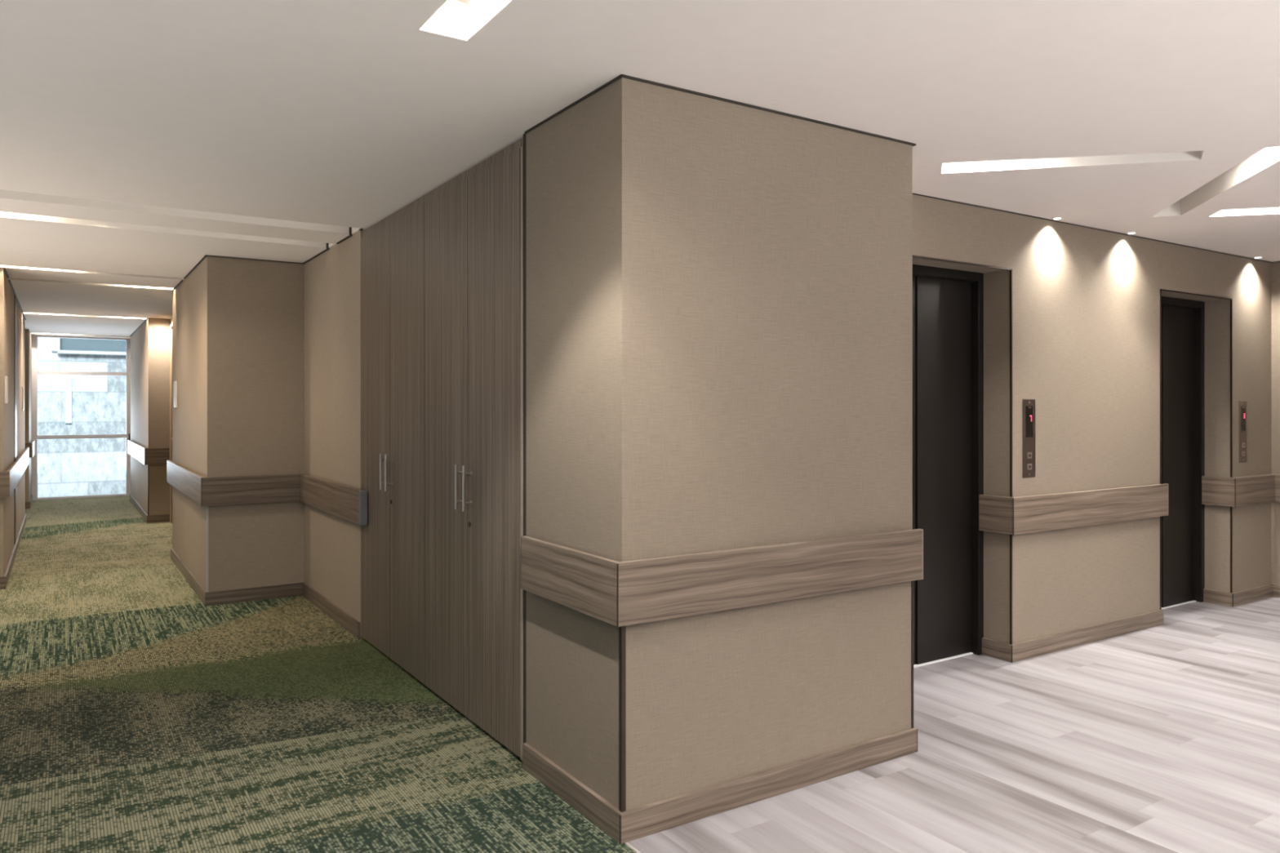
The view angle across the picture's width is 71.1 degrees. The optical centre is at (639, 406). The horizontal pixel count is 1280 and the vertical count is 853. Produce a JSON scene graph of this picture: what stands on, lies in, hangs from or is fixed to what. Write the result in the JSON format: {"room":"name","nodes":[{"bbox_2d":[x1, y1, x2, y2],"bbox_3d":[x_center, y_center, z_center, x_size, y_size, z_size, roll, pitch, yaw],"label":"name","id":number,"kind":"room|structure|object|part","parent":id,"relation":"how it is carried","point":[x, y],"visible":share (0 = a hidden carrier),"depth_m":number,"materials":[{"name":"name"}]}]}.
{"room":"elevator lobby","nodes":[
{"label":"elevator lobby","id":0,"kind":"room"},
{"bbox_2d":[0,267,31,577],"bbox_3d":[-7.494,0.025,9.915,1.075,2.750,7.910,0,0,-33],"label":"wall","id":1,"kind":"structure","parent":0,"point":[6,295],"depth_m":8.06,"materials":[{"name":"paint"}]},
{"bbox_2d":[3,267,8,278],"bbox_3d":[-5.056,-1.066,7.145,0.012,0.006,0.610,0,0,-33],"label":"trim","id":2,"kind":"structure","parent":1,"relation":"attached to","point":[4,268],"depth_m":7.11,"materials":[{"name":"black metal"}]},
{"bbox_2d":[4,375,8,403],"bbox_3d":[-5.030,-0.138,7.108,0.015,0.215,0.160,0,0,-33],"label":"wall sign","id":3,"kind":"object","parent":1,"relation":"attached to","point":[6,376],"visible":1,"depth_m":7.04,"materials":[{"name":"white plastic"}]},
{"bbox_2d":[0,513,26,589],"bbox_3d":[-6.424,1.353,8.781,0.541,0.095,4.876,0,0,-33],"label":"baseboard","id":4,"kind":"structure","parent":1,"relation":"attached to","point":[4,580],"depth_m":7.85,"materials":[{"name":"brown wood"}]},
{"bbox_2d":[0,447,29,497],"bbox_3d":[-6.392,0.595,8.757,0.567,0.202,4.852,0,0,-33],"label":"rail","id":5,"kind":"object","parent":1,"relation":"attached to","point":[9,479],"visible":1,"depth_m":7.41,"materials":[{"name":"brown wood"}]},
{"bbox_2d":[14,294,16,544],"bbox_3d":[-6.003,0.121,8.604,0.006,2.367,0.270,0,0,-33],"label":"trim","id":6,"kind":"structure","parent":1,"relation":"attached to","point":[15,295],"depth_m":8.49,"materials":[{"name":"brown metal"}]},
{"bbox_2d":[8,280,22,312],"bbox_3d":[-6.136,-1.066,8.816,0.012,0.006,3.070,0,0,-33],"label":"trim","id":7,"kind":"structure","parent":1,"relation":"attached to","point":[10,282],"depth_m":8.45,"materials":[{"name":"black metal"}]},
{"bbox_2d":[16,315,17,540],"bbox_3d":[-6.119,0.203,8.786,0.008,2.205,0.080,0,0,-33],"label":"trim","id":8,"kind":"structure","parent":1,"relation":"attached to","point":[16,315],"depth_m":8.76,"materials":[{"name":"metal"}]},
{"bbox_2d":[22,386,23,410],"bbox_3d":[-7.028,-0.095,10.198,0.015,0.270,0.160,0,0,-33],"label":"wall sign","id":9,"kind":"object","parent":1,"relation":"attached to","point":[22,387],"visible":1,"depth_m":10.14,"materials":[{"name":"white plastic"}]},
{"bbox_2d":[25,494,32,509],"bbox_3d":[-8.825,1.353,12.754,0.261,0.095,1.236,0,0,-33],"label":"baseboard","id":10,"kind":"structure","parent":1,"relation":"attached to","point":[28,504],"depth_m":12.30,"materials":[{"name":"brown wood"}]},
{"bbox_2d":[25,440,34,457],"bbox_3d":[-8.739,0.595,12.664,0.267,0.202,1.042,0,0,-33],"label":"rail","id":11,"kind":"object","parent":1,"relation":"attached to","point":[31,446],"visible":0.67,"depth_m":12.29,"materials":[{"name":"brown wood"}]},
{"bbox_2d":[130,318,170,515],"bbox_3d":[-6.723,0.025,12.687,0.722,2.750,4.090,0,0,-33],"label":"wall","id":12,"kind":"structure","parent":0,"point":[150,344],"depth_m":10.88,"materials":[{"name":"paint"}]},
{"bbox_2d":[129,319,146,336],"bbox_3d":[-6.871,-1.066,12.240,0.012,0.006,3.080,0,0,-33],"label":"trim","id":13,"kind":"structure","parent":12,"relation":"attached to","point":[144,322],"depth_m":12.02,"materials":[{"name":"black metal"}]},
{"bbox_2d":[147,465,148,515],"bbox_3d":[-5.916,1.000,10.775,0.010,0.609,0.010,0,0,-33],"label":"trim","id":14,"kind":"structure","parent":12,"relation":"attached to","point":[148,465],"depth_m":10.77,"materials":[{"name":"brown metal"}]},
{"bbox_2d":[128,440,169,465],"bbox_3d":[-6.695,0.595,12.145,0.264,0.202,3.232,0,0,-33],"label":"rail","id":15,"kind":"object","parent":12,"relation":"attached to","point":[147,456],"visible":0.92,"depth_m":10.82,"materials":[{"name":"brown wood"}]},
{"bbox_2d":[172,230,363,638],"bbox_3d":[-2.676,0.025,7.055,1.437,2.750,3.845,0,0,-33],"label":"wall column","id":16,"kind":"structure","parent":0,"point":[267,355],"depth_m":6.45,"materials":[{"name":"paint"}]},
{"bbox_2d":[173,381,177,407],"bbox_3d":[-4.155,-0.113,8.007,0.015,0.235,0.160,0,0,-33],"label":"wall sign","id":17,"kind":"object","parent":16,"relation":"attached to","point":[175,382],"visible":1,"depth_m":7.95,"materials":[{"name":"white plastic"}]},
{"bbox_2d":[173,280,183,288],"bbox_3d":[-4.021,-1.066,7.802,0.012,0.006,0.630,0,0,-33],"label":"trim","id":18,"kind":"structure","parent":16,"relation":"attached to","point":[181,281],"depth_m":7.77,"materials":[{"name":"black metal"}]},
{"bbox_2d":[183,254,206,279],"bbox_3d":[-3.417,-1.066,6.868,0.012,0.006,1.334,0,0,-33],"label":"trim","id":19,"kind":"structure","parent":16,"relation":"attached to","point":[205,256],"depth_m":6.85,"materials":[{"name":"black metal"}]},
{"bbox_2d":[206,506,208,591],"bbox_3d":[-3.050,1.000,6.314,0.012,0.609,0.012,0,0,-33],"label":"trim","id":20,"kind":"structure","parent":16,"relation":"attached to","point":[206,506],"depth_m":6.31,"materials":[{"name":"metal"}]},
{"bbox_2d":[205,254,302,263],"bbox_3d":[-2.783,-1.066,6.479,0.655,0.006,0.008,0,0,-33],"label":"trim","id":21,"kind":"structure","parent":16,"relation":"attached to","point":[206,255],"depth_m":6.47,"materials":[{"name":"black metal"}]},
{"bbox_2d":[170,547,359,639],"bbox_3d":[-3.013,1.353,6.841,0.671,0.095,3.837,0,0,-33],"label":"baseboard","id":22,"kind":"structure","parent":16,"relation":"attached to","point":[339,615],"depth_m":6.42,"materials":[{"name":"brown wood"}]},
{"bbox_2d":[166,460,367,525],"bbox_3d":[-2.997,0.597,6.791,0.699,0.205,4.060,0,0,-33],"label":"rail","id":23,"kind":"object","parent":16,"relation":"attached to","point":[350,504],"visible":1,"depth_m":6.37,"materials":[{"name":"brown wood"}]},
{"bbox_2d":[302,248,329,264],"bbox_3d":[-2.302,-1.066,6.348,0.012,0.006,0.751,0,0,-33],"label":"trim","id":24,"kind":"structure","parent":16,"relation":"attached to","point":[326,250],"depth_m":6.31,"materials":[{"name":"black metal"}]},
{"bbox_2d":[336,234,352,244],"bbox_3d":[-1.882,-1.066,5.698,0.012,0.006,0.345,0,0,-33],"label":"trim","id":25,"kind":"structure","parent":16,"relation":"attached to","point":[348,236],"depth_m":5.69,"materials":[{"name":"black metal"}]},
{"bbox_2d":[0,0,1279,338],"bbox_3d":[-0.940,-1.070,7.221,8.960,0.001,19.350,0,0,-33],"label":"ceiling","id":26,"kind":"structure","parent":0,"point":[339,113],"depth_m":3.10,"materials":[{"name":"paint"}]},
{"bbox_2d":[31,333,130,337],"bbox_3d":[-8.293,-1.135,13.346,1.283,0.130,0.180,0,0,-33],"label":"light","id":27,"kind":"object","parent":26,"relation":"attached to","point":[32,333],"visible":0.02,"depth_m":13.40,"materials":[{"name":"paint"}]},
{"bbox_2d":[22,311,146,319],"bbox_3d":[-6.503,-1.135,10.526,1.228,0.130,0.180,0,0,-33],"label":"light","id":28,"kind":"object","parent":26,"relation":"attached to","point":[23,312],"visible":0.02,"depth_m":10.59,"materials":[{"name":"paint"}]},
{"bbox_2d":[0,265,182,279],"bbox_3d":[-4.698,-1.135,6.912,2.091,0.130,0.110,0,0,-33],"label":"light","id":29,"kind":"object","parent":26,"relation":"attached to","point":[4,266],"visible":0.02,"depth_m":7.16,"materials":[{"name":"paint"}]},
{"bbox_2d":[8,277,173,289],"bbox_3d":[-4.748,-1.135,7.796,1.214,0.130,0.130,0,0,-33],"label":"light","id":30,"kind":"object","parent":26,"relation":"attached to","point":[11,278],"visible":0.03,"depth_m":7.83,"materials":[{"name":"paint"}]},
{"bbox_2d":[0,211,334,247],"bbox_3d":[-3.202,-1.135,5.200,2.746,0.130,0.180,0,0,-33],"label":"light","id":31,"kind":"object","parent":26,"relation":"attached to","point":[2,214],"visible":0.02,"depth_m":5.47,"materials":[{"name":"paint"}]},
{"bbox_2d":[0,189,359,233],"bbox_3d":[-2.883,-1.135,4.706,2.746,0.130,0.215,0,0,-33],"label":"light","id":32,"kind":"object","parent":26,"relation":"attached to","point":[9,194],"visible":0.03,"depth_m":4.99,"materials":[{"name":"paint"}]},
{"bbox_2d":[349,226,351,235],"bbox_3d":[-1.790,-1.127,5.533,0.012,0.127,0.012,0,0,-33],"label":"trim","id":33,"kind":"structure","parent":32,"relation":"attached to","point":[350,228],"depth_m":5.53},
{"bbox_2d":[419,0,511,40],"bbox_3d":[0.268,-1.125,1.287,0.143,0.110,3.072,0,0,-33],"label":"light","id":34,"kind":"object","parent":26,"relation":"attached to","point":[456,19],"visible":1,"depth_m":2.58,"materials":[{"name":"paint"}]},
{"bbox_2d":[1052,217,1062,219],"bbox_3d":[2.362,-1.069,5.069,0.052,0.007,0.052,0,0,-33],"label":"recessed light","id":35,"kind":"object","parent":26,"relation":"in","point":[1054,218],"visible":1,"depth_m":5.06,"materials":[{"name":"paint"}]},
{"bbox_2d":[941,150,1203,173],"bbox_3d":[1.880,-1.125,3.907,1.088,0.110,0.173,0,0,12],"label":"light","id":36,"kind":"object","parent":26,"relation":"attached to","point":[1188,155],"visible":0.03,"depth_m":3.99,"materials":[{"name":"paint"}]},
{"bbox_2d":[1151,146,1279,217],"bbox_3d":[2.802,-1.125,4.353,0.149,0.110,1.382,0,0,13],"label":"light","id":37,"kind":"object","parent":26,"relation":"attached to","point":[1264,157],"visible":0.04,"depth_m":4.42,"materials":[{"name":"paint"}]},
{"bbox_2d":[1210,207,1279,216],"bbox_3d":[3.707,-1.125,4.831,1.079,0.110,0.173,0,0,13],"label":"light","id":38,"kind":"object","parent":26,"relation":"attached to","point":[1276,210],"visible":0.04,"depth_m":4.99,"materials":[{"name":"paint"}]},
{"bbox_2d":[0,496,1279,852],"bbox_3d":[-0.994,1.460,7.305,8.760,0.120,19.350,0,0,-33],"label":"floor","id":39,"kind":"structure","parent":0,"point":[138,715],"depth_m":3.70,"materials":[{"name":"carpet"}]},
{"bbox_2d":[361,195,425,684],"bbox_3d":[-1.144,0.171,5.081,0.642,2.458,1.119,0,0,-33],"label":"wardrobe","id":40,"kind":"object","parent":39,"relation":"on","point":[393,248],"visible":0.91,"depth_m":4.86,"materials":[{"name":"laminate"}]},
{"bbox_3d":[-1.521,0.180,5.170,0.020,2.407,0.554,0,0,-33],"label":"door","id":41,"kind":"part","parent":40,"relation":"part of","materials":[{"name":"laminate"}]},
{"bbox_3d":[-1.420,0.358,4.955,0.042,0.200,0.016,0,0,-33],"label":"handle","id":42,"kind":"part","parent":40,"relation":"part of","materials":[{"name":"metal"}]},
{"bbox_3d":[-1.370,0.358,4.879,0.042,0.200,0.016,0,0,-33],"label":"handle","id":43,"kind":"part","parent":40,"relation":"part of","materials":[{"name":"metal"}]},
{"bbox_3d":[-1.367,-1.042,4.936,0.017,0.033,1.118,0,0,-33],"label":"header panel","id":44,"kind":"part","parent":40,"relation":"part of","materials":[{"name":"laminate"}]},
{"bbox_3d":[-1.218,0.180,4.701,0.020,2.407,0.554,0,0,-33],"label":"door","id":45,"kind":"part","parent":40,"relation":"part of","materials":[{"name":"laminate"}]},
{"bbox_2d":[424,137,523,760],"bbox_3d":[-0.534,0.171,4.137,0.642,2.458,1.129,0,0,-33],"label":"wardrobe","id":46,"kind":"object","parent":39,"relation":"on","point":[473,221],"visible":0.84,"depth_m":3.88,"materials":[{"name":"laminate"}]},
{"bbox_3d":[-0.913,0.180,4.228,0.020,2.407,0.559,0,0,-33],"label":"door","id":47,"kind":"part","parent":46,"relation":"part of","materials":[{"name":"laminate"}]},
{"bbox_3d":[-0.810,0.358,4.012,0.042,0.200,0.016,0,0,-33],"label":"handle","id":48,"kind":"part","parent":46,"relation":"part of","materials":[{"name":"metal"}]},
{"bbox_3d":[-0.760,0.358,3.935,0.042,0.200,0.016,0,0,-33],"label":"handle","id":49,"kind":"part","parent":46,"relation":"part of","materials":[{"name":"metal"}]},
{"bbox_3d":[-0.757,-1.042,3.992,0.017,0.033,1.128,0,0,-33],"label":"header panel","id":50,"kind":"part","parent":46,"relation":"part of","materials":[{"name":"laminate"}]},
{"bbox_3d":[-0.612,0.180,3.763,0.020,2.407,0.541,0,0,-33],"label":"door","id":51,"kind":"part","parent":46,"relation":"part of","materials":[{"name":"laminate"}]},
{"bbox_3d":[-0.458,0.182,3.524,0.021,2.411,0.017,0,0,-33],"label":"panel","id":52,"kind":"part","parent":46,"relation":"part of","materials":[{"name":"brown wood"}]},
{"bbox_2d":[624,842,640,852],"bbox_3d":[1.431,1.459,0.589,0.010,0.122,5.436,0,0,-33],"label":"trim","id":53,"kind":"structure","parent":39,"relation":"on","point":[628,845],"depth_m":2.84,"materials":[{"name":"metal"}]},
{"bbox_2d":[526,77,912,810],"bbox_3d":[0.263,0.025,3.668,1.387,2.750,0.964,0,0,-33],"label":"wall pillar","id":54,"kind":"structure","parent":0,"point":[719,293],"depth_m":3.19,"materials":[{"name":"paint"}]},
{"bbox_2d":[523,133,526,743],"bbox_3d":[-0.434,0.165,3.509,0.037,2.470,0.034,0,0,-33],"label":"trim","id":55,"kind":"structure","parent":54,"relation":"attached to","point":[524,134],"depth_m":3.50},
{"bbox_2d":[618,626,626,812],"bbox_3d":[-0.057,1.001,2.892,0.016,0.608,0.016,0,0,-33],"label":"trim","id":56,"kind":"structure","parent":54,"relation":"attached to","point":[622,630],"depth_m":2.89,"materials":[{"name":"brown metal"}]},
{"bbox_2d":[522,727,916,844],"bbox_3d":[0.335,1.353,3.552,1.415,0.095,0.723,0,0,-33],"label":"baseboard","id":57,"kind":"structure","parent":54,"relation":"attached to","point":[653,818],"depth_m":3.17,"materials":[{"name":"brown wood"}]},
{"bbox_2d":[619,815,621,844],"bbox_3d":[-0.063,1.353,2.866,0.004,0.092,0.004,0,0,-33],"label":"trim","id":58,"kind":"structure","parent":57,"relation":"attached to","point":[620,815],"depth_m":2.86,"materials":[{"name":"brown wood"}]},
{"bbox_2d":[524,74,915,146],"bbox_3d":[0.337,-1.066,3.558,1.406,0.006,0.718,0,0,-33],"label":"trim","id":59,"kind":"structure","parent":54,"relation":"attached to","point":[619,77],"depth_m":3.18,"materials":[{"name":"black metal"}]},
{"bbox_2d":[520,528,923,626],"bbox_3d":[0.343,0.595,3.517,1.446,0.202,0.711,0,0,-33],"label":"rail","id":60,"kind":"object","parent":54,"relation":"attached to","point":[616,593],"visible":1,"depth_m":3.13,"materials":[{"name":"brown wood"}]},
{"bbox_2d":[911,581,913,728],"bbox_3d":[1.105,1.001,3.640,0.010,0.608,0.010,0,0,-33],"label":"trim","id":61,"kind":"structure","parent":54,"relation":"attached to","point":[912,582],"depth_m":3.63,"materials":[{"name":"brown metal"}]},
{"bbox_2d":[912,194,1271,644],"bbox_3d":[2.625,0.025,5.533,4.605,2.750,0.395,0,0,-33],"label":"wall","id":62,"kind":"structure","parent":0,"point":[1086,301],"depth_m":5.36,"materials":[{"name":"paint"}]},
{"bbox_2d":[912,264,983,667],"bbox_3d":[1.494,0.322,4.895,0.943,2.157,0.200,0,0,-33],"label":"door","id":63,"kind":"structure","parent":62,"relation":"in","point":[948,304],"depth_m":4.98,"materials":[{"name":"metal"}]},
{"bbox_3d":[1.309,0.334,4.748,0.414,2.121,0.035,0,0,-33],"label":"panel","id":64,"kind":"part","parent":63,"relation":"part of","materials":[{"name":"metal"}]},
{"bbox_2d":[912,254,1012,270],"bbox_3d":[1.643,-0.755,4.665,0.951,0.009,0.010,0,0,-33],"label":"trim","id":65,"kind":"structure","parent":62,"relation":"attached to","point":[915,256],"depth_m":4.68,"materials":[{"name":"brown metal"}]},
{"bbox_2d":[1009,270,1012,497],"bbox_3d":[2.040,-0.132,4.921,0.010,1.251,0.010,0,0,-33],"label":"trim","id":66,"kind":"structure","parent":62,"relation":"attached to","point":[1011,271],"depth_m":4.92,"materials":[{"name":"brown metal"}]},
{"bbox_2d":[1009,534,1012,644],"bbox_3d":[2.040,1.000,4.921,0.010,0.609,0.010,0,0,-33],"label":"trim","id":67,"kind":"structure","parent":62,"relation":"attached to","point":[1011,535],"depth_m":4.92,"materials":[{"name":"brown metal"}]},
{"bbox_2d":[1022,399,1035,477],"bbox_3d":[2.175,0.175,5.002,0.116,0.437,0.008,0,0,-33],"label":"panel","id":68,"kind":"object","parent":62,"relation":"attached to","point":[1028,405],"visible":1,"depth_m":5.00,"materials":[{"name":"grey metal"}]},
{"bbox_2d":[982,609,1164,662],"bbox_3d":[2.649,1.353,5.411,1.590,0.095,0.196,0,0,-33],"label":"baseboard","id":69,"kind":"structure","parent":62,"relation":"attached to","point":[1028,649],"depth_m":5.20,"materials":[{"name":"brown wood"}]},
{"bbox_2d":[978,484,1168,534],"bbox_3d":[2.648,0.595,5.391,1.621,0.202,0.219,0,0,-33],"label":"rail","id":70,"kind":"object","parent":62,"relation":"attached to","point":[1049,512],"visible":1,"depth_m":5.14,"materials":[{"name":"brown wood"}]},
{"bbox_2d":[912,192,1271,262],"bbox_3d":[2.739,-1.067,5.367,4.593,0.004,0.007,0,0,-33],"label":"trim","id":71,"kind":"structure","parent":62,"relation":"attached to","point":[913,193],"depth_m":5.24,"materials":[{"name":"black metal"}]},
{"bbox_2d":[1160,288,1161,484],"bbox_3d":[3.350,-0.132,5.768,0.010,1.251,0.010,0,0,-33],"label":"trim","id":72,"kind":"structure","parent":62,"relation":"attached to","point":[1160,289],"depth_m":5.76,"materials":[{"name":"brown metal"}]},
{"bbox_2d":[1160,516,1161,609],"bbox_3d":[3.350,1.000,5.768,0.010,0.609,0.010,0,0,-33],"label":"trim","id":73,"kind":"structure","parent":62,"relation":"attached to","point":[1160,517],"depth_m":5.76,"materials":[{"name":"brown metal"}]},
{"bbox_2d":[1160,296,1204,609],"bbox_3d":[3.602,0.322,6.257,0.952,2.157,0.200,0,0,-33],"label":"door","id":74,"kind":"structure","parent":62,"relation":"in","point":[1183,320],"depth_m":6.37,"materials":[{"name":"metal"}]},
{"bbox_2d":[1160,288,1232,299],"bbox_3d":[3.751,-0.755,6.027,0.960,0.009,0.010,0,0,-33],"label":"trim","id":75,"kind":"structure","parent":62,"relation":"attached to","point":[1163,290],"depth_m":6.01,"materials":[{"name":"brown metal"}]},
{"bbox_2d":[1230,299,1232,477],"bbox_3d":[4.151,-0.132,6.285,0.010,1.251,0.010,0,0,-33],"label":"trim","id":76,"kind":"structure","parent":62,"relation":"attached to","point":[1231,300],"depth_m":6.28,"materials":[{"name":"brown metal"}]},
{"bbox_2d":[1230,506,1232,592],"bbox_3d":[4.151,1.000,6.285,0.010,0.609,0.010,0,0,-33],"label":"trim","id":77,"kind":"structure","parent":62,"relation":"attached to","point":[1231,508],"depth_m":6.28,"materials":[{"name":"brown metal"}]},
{"bbox_2d":[1239,400,1247,462],"bbox_3d":[4.293,0.175,6.371,0.113,0.437,0.008,0,0,-33],"label":"panel","id":78,"kind":"object","parent":62,"relation":"attached to","point":[1242,404],"visible":1,"depth_m":6.37,"materials":[{"name":"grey metal"}]},
{"bbox_2d":[1271,262,1279,584],"bbox_3d":[6.278,0.085,4.307,0.200,2.870,6.420,0,0,-33],"label":"wall","id":79,"kind":"structure","parent":0,"point":[1275,267],"depth_m":6.59,"materials":[{"name":"paint"}]},
{"bbox_2d":[1201,474,1279,506],"bbox_3d":[5.842,0.595,4.192,0.657,0.202,5.700,0,0,-33],"label":"rail","id":80,"kind":"object","parent":79,"relation":"attached to","point":[1260,489],"visible":1,"depth_m":6.35,"materials":[{"name":"brown wood"}]},
{"bbox_2d":[1203,583,1279,607],"bbox_3d":[5.988,1.353,3.991,0.629,0.095,6.205,0,0,-33],"label":"baseboard","id":81,"kind":"structure","parent":79,"relation":"attached to","point":[1250,595],"depth_m":6.39,"materials":[{"name":"brown wood"}]},
{"bbox_3d":[-4.774,0.025,9.750,0.335,2.750,2.960,0,0,-33],"label":"wall","id":82,"kind":"structure","parent":0,"visible":0},
{"bbox_2d":[128,493,169,523],"bbox_3d":[-6.712,1.353,12.209,0.253,0.095,3.306,0,0,-33],"label":"baseboard","id":83,"kind":"structure","parent":82,"relation":"attached to","point":[162,517],"depth_m":10.87,"materials":[{"name":"brown wood"}]},
{"bbox_2d":[169,324,172,522],"bbox_3d":[-5.406,0.205,10.518,0.214,2.390,0.935,0,0,-33],"label":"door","id":84,"kind":"structure","parent":82,"relation":"in","point":[171,326],"depth_m":10.85,"materials":[{"name":"brown wood"}]},
{"bbox_3d":[-5.426,0.218,10.504,0.042,2.352,0.873,0,0,-33],"label":"panel","id":85,"kind":"part","parent":84,"relation":"part of","materials":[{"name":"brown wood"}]},
{"bbox_3d":[-9.878,3.450,15.286,12.000,0.100,3.600,0,0,-33],"label":"floor","id":86,"kind":"structure","parent":0,"visible":0},
{"bbox_2d":[37,337,125,497],"bbox_3d":[-10.727,-1.100,16.601,12.000,9.000,0.470,0,0,-33],"label":"window glass","id":87,"kind":"object","parent":86,"relation":"on","point":[68,404],"visible":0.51,"depth_m":16.64,"materials":[{"name":"clear glass"}]},
{"bbox_3d":[-9.988,-1.010,16.876,1.660,0.060,0.130,0,0,-33],"label":"sill","id":88,"kind":"part","parent":87,"relation":"part of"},
{"bbox_2d":[60,337,125,351],"bbox_3d":[-10.018,-1.520,16.958,1.620,0.960,0.040,0,0,-33],"label":"shutter","id":89,"kind":"object","parent":87,"relation":"hanging from","point":[66,344],"depth_m":16.78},
{"bbox_3d":[-8.781,-1.260,13.727,3.050,0.180,0.110,0,0,-33],"label":"wall window","id":90,"kind":"structure","parent":0,"visible":0},
{"bbox_2d":[31,335,130,500],"bbox_3d":[-8.545,0.115,13.739,1.310,2.570,0.126,0,0,-33],"label":"window","id":91,"kind":"structure","parent":90,"relation":"attached to","point":[35,372],"depth_m":13.61,"materials":[{"name":"white metal"}]}
]}

